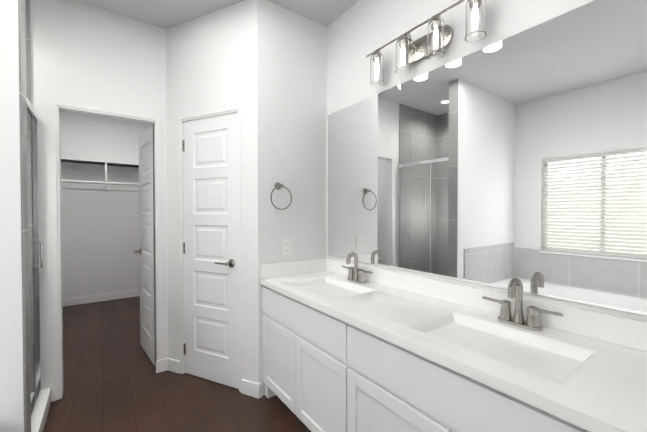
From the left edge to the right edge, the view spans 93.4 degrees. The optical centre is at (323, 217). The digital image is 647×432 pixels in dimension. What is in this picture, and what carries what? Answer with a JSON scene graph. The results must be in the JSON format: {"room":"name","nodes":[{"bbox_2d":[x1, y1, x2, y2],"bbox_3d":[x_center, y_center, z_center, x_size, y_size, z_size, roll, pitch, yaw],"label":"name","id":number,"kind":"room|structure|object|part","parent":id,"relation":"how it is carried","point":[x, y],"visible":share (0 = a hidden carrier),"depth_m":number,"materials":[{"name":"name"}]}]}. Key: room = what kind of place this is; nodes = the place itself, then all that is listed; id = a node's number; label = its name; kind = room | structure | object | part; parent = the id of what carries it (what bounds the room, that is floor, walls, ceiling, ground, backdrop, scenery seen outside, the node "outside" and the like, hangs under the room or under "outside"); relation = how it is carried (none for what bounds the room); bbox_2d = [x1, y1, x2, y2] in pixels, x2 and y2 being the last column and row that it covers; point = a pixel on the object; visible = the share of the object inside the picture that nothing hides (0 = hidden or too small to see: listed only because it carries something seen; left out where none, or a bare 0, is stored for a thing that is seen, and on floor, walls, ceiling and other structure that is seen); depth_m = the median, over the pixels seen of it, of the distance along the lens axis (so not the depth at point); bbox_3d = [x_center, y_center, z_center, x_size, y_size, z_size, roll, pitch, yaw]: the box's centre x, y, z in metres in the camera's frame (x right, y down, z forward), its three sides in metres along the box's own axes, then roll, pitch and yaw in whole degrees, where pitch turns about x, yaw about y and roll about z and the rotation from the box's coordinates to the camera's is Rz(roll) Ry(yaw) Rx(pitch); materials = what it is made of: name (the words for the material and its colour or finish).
{"room":"bathroom","nodes":[
{"label":"bathroom","id":0,"kind":"room"},
{"bbox_2d":[0,0,23,431],"bbox_3d":[-1.946,-0.114,0.968,1.428,2.800,0.100,-1,1,-36],"label":"wall","id":1,"kind":"structure","parent":0,"point":[11,379],"depth_m":1.33,"materials":[{"name":"white paint"}]},
{"bbox_2d":[18,0,30,431],"bbox_3d":[-1.371,-0.120,1.398,0.008,2.800,0.108,-1,1,-36],"label":"wall tile","id":2,"kind":"structure","parent":1,"relation":"attached to","point":[24,210],"depth_m":1.38,"materials":[{"name":"grey tile"}]},
{"bbox_2d":[30,0,167,400],"bbox_3d":[-1.807,-0.131,2.196,3.300,2.800,0.100,-1,1,-36],"label":"wall","id":3,"kind":"structure","parent":0,"point":[105,59],"depth_m":2.18,"materials":[{"name":"white paint"}]},
{"bbox_2d":[25,0,34,392],"bbox_3d":[-2.300,-0.125,1.766,0.897,2.800,0.012,-1,1,-36],"label":"shower wall tile","id":4,"kind":"structure","parent":3,"relation":"attached to","point":[29,136],"depth_m":2.02,"materials":[{"name":"grey tile"}]},
{"bbox_2d":[51,386,55,401],"bbox_3d":[-1.863,1.220,2.105,0.021,0.100,0.013,-1,1,-36],"label":"baseboard","id":5,"kind":"structure","parent":3,"relation":"attached to","point":[53,393],"depth_m":2.10,"materials":[{"name":"white paint"}]},
{"bbox_2d":[52,101,161,399],"bbox_3d":[-1.622,0.235,2.336,0.657,2.063,0.110,-1,1,-36],"label":"door frame","id":6,"kind":"structure","parent":3,"relation":"attached to","point":[65,107],"depth_m":2.17,"materials":[{"name":"white paint"}]},
{"bbox_2d":[139,125,154,365],"bbox_3d":[-1.602,0.239,2.785,0.035,2.027,0.575,-1,1,-41],"label":"closet door","id":7,"kind":"structure","parent":3,"relation":"in","point":[146,246],"depth_m":2.75,"materials":[{"name":"white paint"}]},
{"bbox_2d":[134,248,141,254],"bbox_3d":[-1.717,0.329,2.918,0.155,0.062,0.147,-1,1,-41],"label":"door handle","id":8,"kind":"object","parent":7,"relation":"attached to","point":[139,251],"depth_m":2.91,"materials":[{"name":"silver metal"}]},
{"bbox_2d":[153,124,155,368],"bbox_3d":[-1.408,0.247,2.536,0.002,2.035,0.030,-1,1,-36],"label":"trim","id":9,"kind":"structure","parent":3,"relation":"attached to","point":[154,237],"depth_m":2.53,"materials":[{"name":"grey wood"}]},
{"bbox_2d":[156,358,167,372],"bbox_3d":[-1.317,1.215,2.503,0.105,0.100,0.013,-1,1,-36],"label":"baseboard","id":10,"kind":"structure","parent":3,"relation":"attached to","point":[161,365],"depth_m":2.50,"materials":[{"name":"white paint"}]},
{"bbox_2d":[60,111,151,298],"bbox_3d":[-3.268,-0.164,4.534,1.900,2.800,0.100,-1,1,-36],"label":"wall","id":11,"kind":"structure","parent":0,"point":[100,236],"depth_m":4.46,"materials":[{"name":"white paint"}]},
{"bbox_2d":[61,157,138,190],"bbox_3d":[-3.149,-0.594,4.366,1.696,0.385,0.298,-1,1,-36],"label":"closet shelf","id":12,"kind":"object","parent":11,"relation":"attached to","point":[85,164],"visible":0.48,"depth_m":4.37,"materials":[{"name":"white paint"}]},
{"bbox_3d":[-3.079,-0.480,4.271,1.696,0.034,0.034,-1,1,-36],"label":"rail","id":13,"kind":"part","parent":12,"relation":"part of","materials":[{"name":"white paint"}]},
{"bbox_2d":[62,290,139,306],"bbox_3d":[-3.234,1.186,4.508,1.700,0.100,0.013,-1,1,-36],"label":"baseboard","id":14,"kind":"structure","parent":11,"relation":"attached to","point":[96,298],"depth_m":4.47,"materials":[{"name":"white paint"}]},
{"bbox_2d":[43,296,310,431],"bbox_3d":[-1.531,1.323,1.923,3.600,0.100,6.600,-1,1,-36],"label":"floor","id":15,"kind":"structure","parent":0,"point":[113,381],"depth_m":2.18,"materials":[{"name":"brown wood"}]},
{"bbox_2d":[31,387,50,431],"bbox_3d":[-1.682,1.226,1.743,0.111,0.100,0.810,-1,1,-36],"label":"curb","id":16,"kind":"object","parent":15,"relation":"on","point":[39,416],"visible":0.5,"depth_m":1.87,"materials":[{"name":"white stone"}]},
{"bbox_2d":[27,98,42,418],"bbox_3d":[-1.672,0.248,1.736,0.066,1.855,0.786,-1,1,-36],"label":"shower door","id":17,"kind":"structure","parent":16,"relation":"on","point":[33,115],"depth_m":2.02,"materials":[{"name":"clear glass"}]},
{"bbox_3d":[-1.687,0.256,1.726,0.008,1.790,0.742,-1,1,-36],"label":"pane","id":18,"kind":"part","parent":17,"relation":"part of","materials":[{"name":"clear glass"}]},
{"bbox_2d":[261,252,646,431],"bbox_3d":[0.364,0.761,1.534,0.581,1.034,1.938,-1,1,-36],"label":"bathroom vanity","id":19,"kind":"object","parent":15,"relation":"on","point":[348,346],"visible":1,"depth_m":1.22,"materials":[{"name":"white paint"}]},
{"bbox_2d":[342,252,372,283],"bbox_3d":[0.201,0.336,2.059,0.114,0.199,0.298,-1,1,-36],"label":"faucet","id":20,"kind":"object","parent":19,"relation":"on","point":[355,275],"depth_m":2.06,"materials":[{"name":"silver metal"}]},
{"bbox_2d":[261,258,646,351],"bbox_3d":[0.364,0.393,1.529,0.581,0.100,1.938,-1,1,-36],"label":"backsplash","id":21,"kind":"structure","parent":19,"relation":"on","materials":[{"name":"white stone"}]},
{"bbox_2d":[482,278,562,330],"bbox_3d":[0.790,0.348,1.252,0.114,0.199,0.298,-1,1,-36],"label":"faucet","id":22,"kind":"object","parent":19,"relation":"on","point":[505,322],"depth_m":1.25,"materials":[{"name":"silver metal"}]},
{"bbox_2d":[166,0,257,382],"bbox_3d":[-0.870,-0.134,2.375,0.955,2.800,0.100,0,1,25],"label":"wall","id":23,"kind":"structure","parent":0,"point":[211,61],"depth_m":2.25,"materials":[{"name":"white paint"}]},
{"bbox_2d":[168,358,179,373],"bbox_3d":[-1.226,1.215,2.497,0.142,0.100,0.013,0,1,25],"label":"baseboard","id":24,"kind":"structure","parent":23,"relation":"attached to","point":[173,365],"depth_m":2.48,"materials":[{"name":"white paint"}]},
{"bbox_2d":[178,106,241,391],"bbox_3d":[-0.853,0.235,2.369,0.634,2.063,0.105,0,1,25],"label":"door frame","id":25,"kind":"structure","parent":23,"relation":"attached to","point":[181,233],"depth_m":2.39,"materials":[{"name":"white paint"}]},
{"bbox_2d":[182,112,238,388],"bbox_3d":[-0.867,0.245,2.356,0.572,2.027,0.155,0,1,25],"label":"door","id":26,"kind":"structure","parent":23,"relation":"in","point":[211,294],"depth_m":2.33,"materials":[{"name":"white paint"}]},
{"bbox_3d":[-1.122,0.248,2.453,0.015,1.725,0.022,-1,1,-36],"label":"panel door hinge","id":27,"kind":"part","parent":26,"relation":"part of","materials":[{"name":"silver metal"}]},
{"bbox_2d":[241,379,259,398],"bbox_3d":[-0.520,1.220,2.169,0.155,0.100,0.013,0,1,25],"label":"baseboard","id":28,"kind":"structure","parent":23,"relation":"attached to","point":[250,388],"depth_m":2.16,"materials":[{"name":"white paint"}]},
{"bbox_2d":[76,0,358,28],"bbox_3d":[-1.531,-1.577,1.882,3.600,0.100,6.600,-1,1,-36],"label":"ceiling","id":29,"kind":"structure","parent":0,"point":[165,14],"depth_m":2.24,"materials":[{"name":"grey paint"}]},
{"bbox_2d":[257,0,326,395],"bbox_3d":[-0.245,-0.133,2.346,0.600,2.800,0.100,-1,1,-36],"label":"wall","id":30,"kind":"structure","parent":0,"point":[292,92],"depth_m":2.27,"materials":[{"name":"white paint"}]},
{"bbox_2d":[259,383,261,397],"bbox_3d":[-0.445,1.220,2.149,0.022,0.100,0.013,-1,1,-36],"label":"baseboard","id":31,"kind":"structure","parent":30,"relation":"attached to","point":[260,390],"depth_m":2.15,"materials":[{"name":"white paint"}]},
{"bbox_2d":[270,182,291,209],"bbox_3d":[-0.314,-0.152,2.194,0.173,0.201,0.064,-1,1,-36],"label":"towel ring","id":32,"kind":"object","parent":30,"relation":"attached to","point":[278,186],"visible":1,"depth_m":2.18,"materials":[{"name":"silver metal"}]},
{"bbox_2d":[283,239,290,254],"bbox_3d":[-0.270,0.223,2.266,0.072,0.116,0.008,-1,1,-36],"label":"electrical outlet plate","id":33,"kind":"object","parent":30,"relation":"attached to","point":[286,246],"visible":1,"depth_m":2.26,"materials":[{"name":"white plastic"}]},
{"bbox_2d":[327,0,646,320],"bbox_3d":[0.610,-0.125,1.763,0.107,2.800,3.650,-1,1,-36],"label":"wall","id":34,"kind":"structure","parent":0,"point":[522,156],"depth_m":1.39,"materials":[{"name":"white paint"}]},
{"bbox_2d":[366,0,485,85],"bbox_3d":[0.533,-0.936,1.664,0.132,0.207,0.800,-1,1,-36],"label":"sconce","id":35,"kind":"object","parent":34,"relation":"attached to","point":[434,42],"visible":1,"depth_m":1.59,"materials":[{"name":"silver metal"}]}
]}

